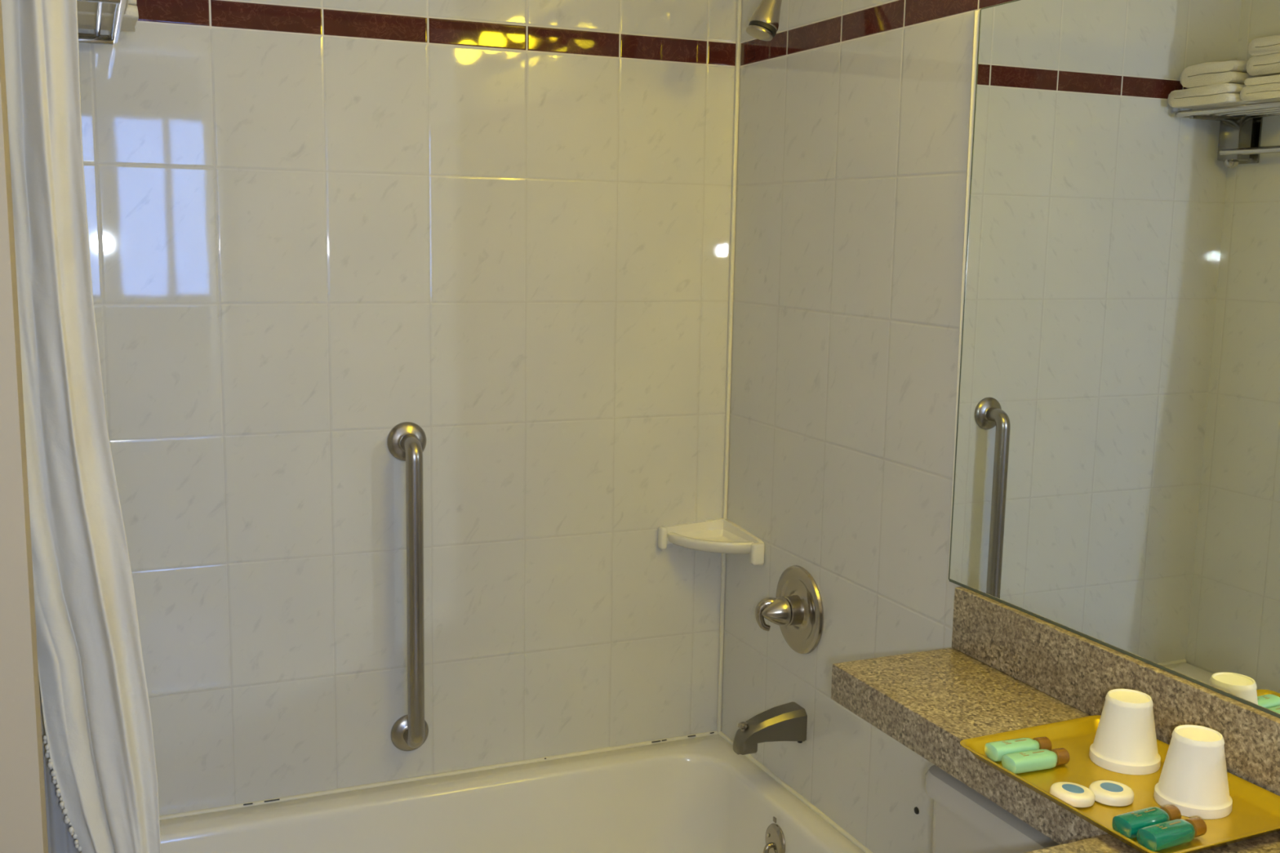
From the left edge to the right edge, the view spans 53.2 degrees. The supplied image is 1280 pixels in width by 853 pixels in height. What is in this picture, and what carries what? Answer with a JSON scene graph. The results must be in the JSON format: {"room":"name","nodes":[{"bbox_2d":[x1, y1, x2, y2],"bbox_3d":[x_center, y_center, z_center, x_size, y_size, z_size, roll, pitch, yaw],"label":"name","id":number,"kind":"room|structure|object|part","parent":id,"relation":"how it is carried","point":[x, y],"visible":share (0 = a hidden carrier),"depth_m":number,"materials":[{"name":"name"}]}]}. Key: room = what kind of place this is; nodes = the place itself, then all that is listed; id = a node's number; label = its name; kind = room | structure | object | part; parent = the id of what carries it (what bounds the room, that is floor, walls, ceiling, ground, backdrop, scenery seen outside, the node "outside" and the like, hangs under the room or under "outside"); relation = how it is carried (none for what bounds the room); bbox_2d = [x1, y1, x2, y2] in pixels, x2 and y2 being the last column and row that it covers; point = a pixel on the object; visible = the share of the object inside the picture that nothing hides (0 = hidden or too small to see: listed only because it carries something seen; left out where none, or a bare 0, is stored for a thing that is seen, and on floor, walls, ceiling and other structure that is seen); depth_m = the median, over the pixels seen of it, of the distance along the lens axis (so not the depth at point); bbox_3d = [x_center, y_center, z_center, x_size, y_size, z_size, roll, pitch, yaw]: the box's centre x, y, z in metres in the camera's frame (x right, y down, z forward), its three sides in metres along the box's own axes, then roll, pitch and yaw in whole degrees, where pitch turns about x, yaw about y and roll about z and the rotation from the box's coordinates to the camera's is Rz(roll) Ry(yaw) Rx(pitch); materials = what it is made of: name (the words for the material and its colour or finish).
{"room":"hotel bathroom","nodes":[
{"label":"hotel bathroom","id":0,"kind":"room"},
{"bbox_2d":[0,0,48,852],"bbox_3d":[-0.963,0.114,1.343,0.576,2.420,0.110,-3,9,-23],"label":"wall partition","id":1,"kind":"structure","parent":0,"point":[23,813],"depth_m":1.42,"materials":[{"name":"beige paint"}]},
{"bbox_2d":[78,0,737,816],"bbox_3d":[-0.487,-0.068,2.595,1.650,2.420,0.100,-3,9,-23],"label":"wall","id":2,"kind":"structure","parent":0,"point":[499,229],"depth_m":2.55,"materials":[{"name":"white tile"}]},
{"bbox_2d":[386,422,428,751],"bbox_3d":[-0.459,0.339,2.574,0.080,0.694,0.079,-3,9,-23],"label":"grab bar","id":3,"kind":"object","parent":2,"relation":"attached to","point":[406,441],"visible":1,"depth_m":2.54,"materials":[{"name":"silver metal"}]},
{"bbox_2d":[243,732,714,805],"bbox_3d":[-0.308,0.728,2.737,1.042,0.002,0.002,-3,9,-23],"label":"trim","id":4,"kind":"structure","parent":2,"relation":"attached to","point":[711,732],"depth_m":2.56,"materials":[{"name":"black rubber"}]},
{"bbox_2d":[159,730,872,852],"bbox_3d":[-0.329,0.794,2.330,1.448,0.010,0.764,-3,9,-23],"label":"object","id":5,"kind":"structure","parent":2,"relation":"attached to","point":[857,843],"depth_m":2.66,"materials":[{"name":"beige plastic"}]},
{"bbox_2d":[657,518,764,565],"bbox_3d":[0.152,0.255,2.766,0.169,0.065,0.189,-3,9,-23],"label":"soap dish","id":6,"kind":"object","parent":2,"relation":"attached to","point":[719,535],"visible":1,"depth_m":2.80,"materials":[{"name":"white ceramic"}]},
{"bbox_3d":[0.155,0.258,2.784,0.150,0.036,0.159,-3,9,-23],"label":"dish","id":7,"kind":"part","parent":6,"relation":"part of","materials":[{"name":"white ceramic"}]},
{"bbox_2d":[716,0,742,733],"bbox_3d":[0.200,-0.289,2.799,0.009,2.020,0.009,-3,9,-23],"label":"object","id":8,"kind":"structure","parent":2,"relation":"attached to","point":[739,2],"depth_m":2.81,"materials":[{"name":"beige plastic"}]},
{"bbox_2d":[720,0,1014,852],"bbox_3d":[0.801,0.110,1.575,0.100,2.420,2.820,-3,9,-23],"label":"wall","id":9,"kind":"structure","parent":0,"point":[853,118],"depth_m":2.39,"materials":[{"name":"white tile"}]},
{"bbox_2d":[746,0,782,40],"bbox_3d":[0.274,-0.816,2.375,0.160,0.194,0.056,-3,9,-23],"label":"shower","id":10,"kind":"object","parent":9,"relation":"attached to","point":[763,24],"visible":1,"depth_m":2.35,"materials":[{"name":"silver metal"}]},
{"bbox_2d":[733,702,807,755],"bbox_3d":[0.260,0.613,2.586,0.144,0.082,0.064,-3,9,-23],"label":"tub spout","id":11,"kind":"object","parent":9,"relation":"attached to","point":[788,722],"visible":1,"depth_m":2.57,"materials":[{"name":"silver metal"}]},
{"bbox_3d":[0.207,0.602,2.561,0.021,0.018,0.021,-3,9,-23],"label":"diverter knob","id":12,"kind":"part","parent":11,"relation":"part of","materials":[{"name":"silver metal"}]},
{"bbox_2d":[741,743,757,755],"bbox_3d":[0.212,0.642,2.570,0.038,0.024,0.038,-3,9,-23],"label":"outlet","id":13,"kind":"object","parent":11,"relation":"attached to","point":[746,748],"depth_m":2.55,"materials":[{"name":"silver metal"}]},
{"bbox_2d":[755,564,823,654],"bbox_3d":[0.283,0.373,2.569,0.093,0.180,0.180,-3,9,-23],"label":"shower valve","id":14,"kind":"object","parent":9,"relation":"attached to","point":[797,607],"visible":1,"depth_m":2.56,"materials":[{"name":"silver metal"}]},
{"bbox_3d":[0.256,0.379,2.576,0.048,0.069,0.024,1,9,0],"label":"lever","id":15,"kind":"part","parent":14,"relation":"part of","materials":[{"name":"silver metal"}]},
{"bbox_2d":[914,806,919,814],"bbox_3d":[0.485,0.675,2.245,0.003,0.013,0.013,-3,9,-23],"label":"plug","id":16,"kind":"object","parent":9,"relation":"attached to","point":[916,809],"visible":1,"depth_m":2.24,"materials":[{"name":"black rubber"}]},
{"bbox_2d":[948,10,979,568],"bbox_3d":[0.519,-0.203,2.062,0.008,0.903,0.020,-3,9,-23],"label":"trim","id":17,"kind":"structure","parent":9,"relation":"attached to","point":[976,13],"depth_m":2.03,"materials":[{"name":"silver plastic"}]},
{"bbox_2d":[948,0,1279,718],"bbox_3d":[0.886,-0.063,1.221,0.006,0.917,1.840,-3,9,-23],"label":"wall mirror","id":18,"kind":"object","parent":9,"relation":"attached to","point":[1117,480],"visible":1,"depth_m":1.73,"materials":[{"name":"clear glass"}]},
{"bbox_2d":[951,586,1279,795],"bbox_3d":[0.878,0.443,1.279,0.020,0.102,1.804,-3,9,-23],"label":"backsplash","id":19,"kind":"structure","parent":9,"relation":"attached to","point":[1079,672],"depth_m":1.80,"materials":[{"name":"stone"}]},
{"bbox_3d":[-0.136,-0.785,1.697,1.449,0.060,0.060,-3,9,-23],"label":"curtain rod","id":20,"kind":"object","parent":9,"relation":"attached to","visible":0},
{"bbox_2d":[39,686,81,852],"bbox_3d":[-0.741,0.163,1.615,0.147,1.810,0.026,-3,9,-23],"label":"curtain liner","id":21,"kind":"object","parent":20,"relation":"hanging from","point":[60,840],"visible":0.02,"depth_m":1.66,"materials":[{"name":"grey plastic"}]},
{"bbox_2d":[0,0,160,852],"bbox_3d":[-0.699,0.153,1.584,0.195,1.780,0.034,-3,9,-23],"label":"shower curtain","id":22,"kind":"object","parent":20,"relation":"hanging from","point":[99,737],"visible":0.92,"depth_m":1.57,"materials":[{"name":"beige fabric"}]},
{"bbox_3d":[-0.136,1.381,1.425,2.050,0.080,2.920,-3,9,-23],"label":"floor","id":23,"kind":"structure","parent":0,"visible":0},
{"bbox_2d":[160,733,864,852],"bbox_3d":[-0.334,0.993,2.356,1.448,0.400,0.762,-3,9,-23],"label":"bathtub","id":24,"kind":"object","parent":23,"relation":"on","point":[694,795],"visible":0.94,"depth_m":2.69,"materials":[{"name":"white ceramic"}]},
{"bbox_3d":[0.257,0.870,2.579,0.028,0.057,0.015,-7,12,-44],"label":"overflow lever","id":25,"kind":"part","parent":24,"relation":"part of","materials":[{"name":"silver metal"}]},
{"bbox_3d":[0.272,0.842,2.584,0.014,0.075,0.075,-3,9,-23],"label":"overflow plate","id":26,"kind":"part","parent":24,"relation":"part of","materials":[{"name":"silver metal"}]},
{"bbox_2d":[925,764,1059,852],"bbox_3d":[0.362,0.916,1.688,0.672,0.778,0.423,-3,9,-23],"label":"toilet","id":27,"kind":"object","parent":23,"relation":"on","point":[965,820],"visible":0.44,"depth_m":1.77,"materials":[{"name":"grey ceramic"}]},
{"bbox_3d":[0.584,0.729,1.750,0.191,0.337,0.411,-3,9,-23],"label":"tank","id":28,"kind":"part","parent":27,"relation":"part of","materials":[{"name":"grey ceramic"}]},
{"bbox_3d":[0.735,1.013,0.969,0.576,0.815,1.150,-3,9,-23],"label":"vanity cabinet","id":29,"kind":"object","parent":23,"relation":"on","visible":0},
{"bbox_2d":[831,586,1279,852],"bbox_3d":[0.629,0.484,1.178,0.560,0.162,1.807,-3,9,-23],"label":"countertop","id":30,"kind":"structure","parent":29,"relation":"on","point":[1006,668],"depth_m":1.81,"materials":[{"name":"beige stone"}]},
{"bbox_2d":[960,715,1279,852],"bbox_3d":[0.597,0.438,1.567,0.255,0.017,0.342,-3,10,-25],"label":"serving tray","id":31,"kind":"object","parent":30,"relation":"on","point":[1255,810],"visible":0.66,"depth_m":1.56,"materials":[{"name":"gold metal"}]},
{"bbox_2d":[984,737,1051,761],"bbox_3d":[0.492,0.417,1.656,0.088,0.021,0.030,-2,9,-19],"label":"lotion bottle","id":32,"kind":"object","parent":31,"relation":"on","point":[994,751],"visible":0.75,"depth_m":1.65,"materials":[{"name":"green plastic"}]},
{"bbox_2d":[1001,747,1069,773],"bbox_3d":[0.503,0.423,1.620,0.088,0.021,0.030,-2,9,-20],"label":"lotion bottle","id":33,"kind":"object","parent":31,"relation":"on","point":[1039,759],"visible":0.94,"depth_m":1.61,"materials":[{"name":"green plastic"}]},
{"bbox_2d":[1049,782,1095,808],"bbox_3d":[0.517,0.441,1.529,0.052,0.017,0.052,0,9,-6],"label":"soap","id":34,"kind":"object","parent":31,"relation":"on","point":[1076,795],"visible":0.98,"depth_m":1.51,"materials":[{"name":"white"}]},
{"bbox_2d":[1088,780,1133,806],"bbox_3d":[0.567,0.441,1.537,0.052,0.014,0.052,-6,11,-40],"label":"soap","id":35,"kind":"object","parent":31,"relation":"on","point":[1113,793],"visible":0.98,"depth_m":1.52,"materials":[{"name":"white"}]},
{"bbox_2d":[1088,688,1160,775],"bbox_3d":[0.626,0.389,1.642,0.086,0.088,0.086,-3,9,-23],"label":"foam cup","id":36,"kind":"object","parent":31,"relation":"on","point":[1125,741],"visible":1,"depth_m":1.61,"materials":[{"name":"white plastic"}]},
{"bbox_2d":[1111,804,1181,838],"bbox_3d":[0.579,0.449,1.454,0.086,0.023,0.029,-3,10,-26],"label":"shampoo bottle","id":37,"kind":"object","parent":31,"relation":"on","point":[1127,824],"visible":0.74,"depth_m":1.44,"materials":[{"name":"teal plastic"}]},
{"bbox_2d":[1136,817,1206,851],"bbox_3d":[0.595,0.454,1.424,0.086,0.023,0.029,-3,10,-26],"label":"shampoo bottle","id":38,"kind":"object","parent":31,"relation":"on","point":[1174,833],"visible":0.99,"depth_m":1.41,"materials":[{"name":"teal plastic"}]},
{"bbox_2d":[1153,724,1232,819],"bbox_3d":[0.662,0.408,1.522,0.086,0.088,0.086,-3,9,-23],"label":"foam cup","id":39,"kind":"object","parent":31,"relation":"on","point":[1193,779],"visible":0.98,"depth_m":1.50,"materials":[{"name":"white plastic"}]},
{"bbox_3d":[-0.985,0.044,1.801,0.101,2.420,0.980,-3,9,-23],"label":"wall","id":40,"kind":"structure","parent":0,"visible":0},
{"bbox_2d":[76,0,126,44],"bbox_3d":[-0.904,-0.574,1.950,0.218,0.144,0.570,-3,9,-23],"label":"towel shelf","id":41,"kind":"object","parent":40,"relation":"attached to","point":[119,5],"visible":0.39,"depth_m":2.06,"materials":[{"name":"silver metal"}]},
{"bbox_3d":[-0.836,-0.635,1.973,0.008,0.008,0.530,-3,9,-23],"label":"shelf rod","id":42,"kind":"part","parent":41,"relation":"part of","materials":[{"name":"silver metal"}]},
{"bbox_2d":[76,0,128,13],"bbox_3d":[-0.858,-0.661,1.869,0.204,0.056,0.324,-3,9,-23],"label":"folded towel","id":43,"kind":"object","parent":41,"relation":"on","point":[82,6],"visible":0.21,"depth_m":1.97,"materials":[{"name":"white fabric"}]},
{"bbox_2d":[77,0,138,31],"bbox_3d":[-0.952,-0.695,2.111,0.222,0.046,0.201,-3,9,-23],"label":"folded towel","id":44,"kind":"object","parent":41,"relation":"on","point":[86,20],"visible":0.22,"depth_m":2.10,"materials":[{"name":"white fabric"}]}
]}

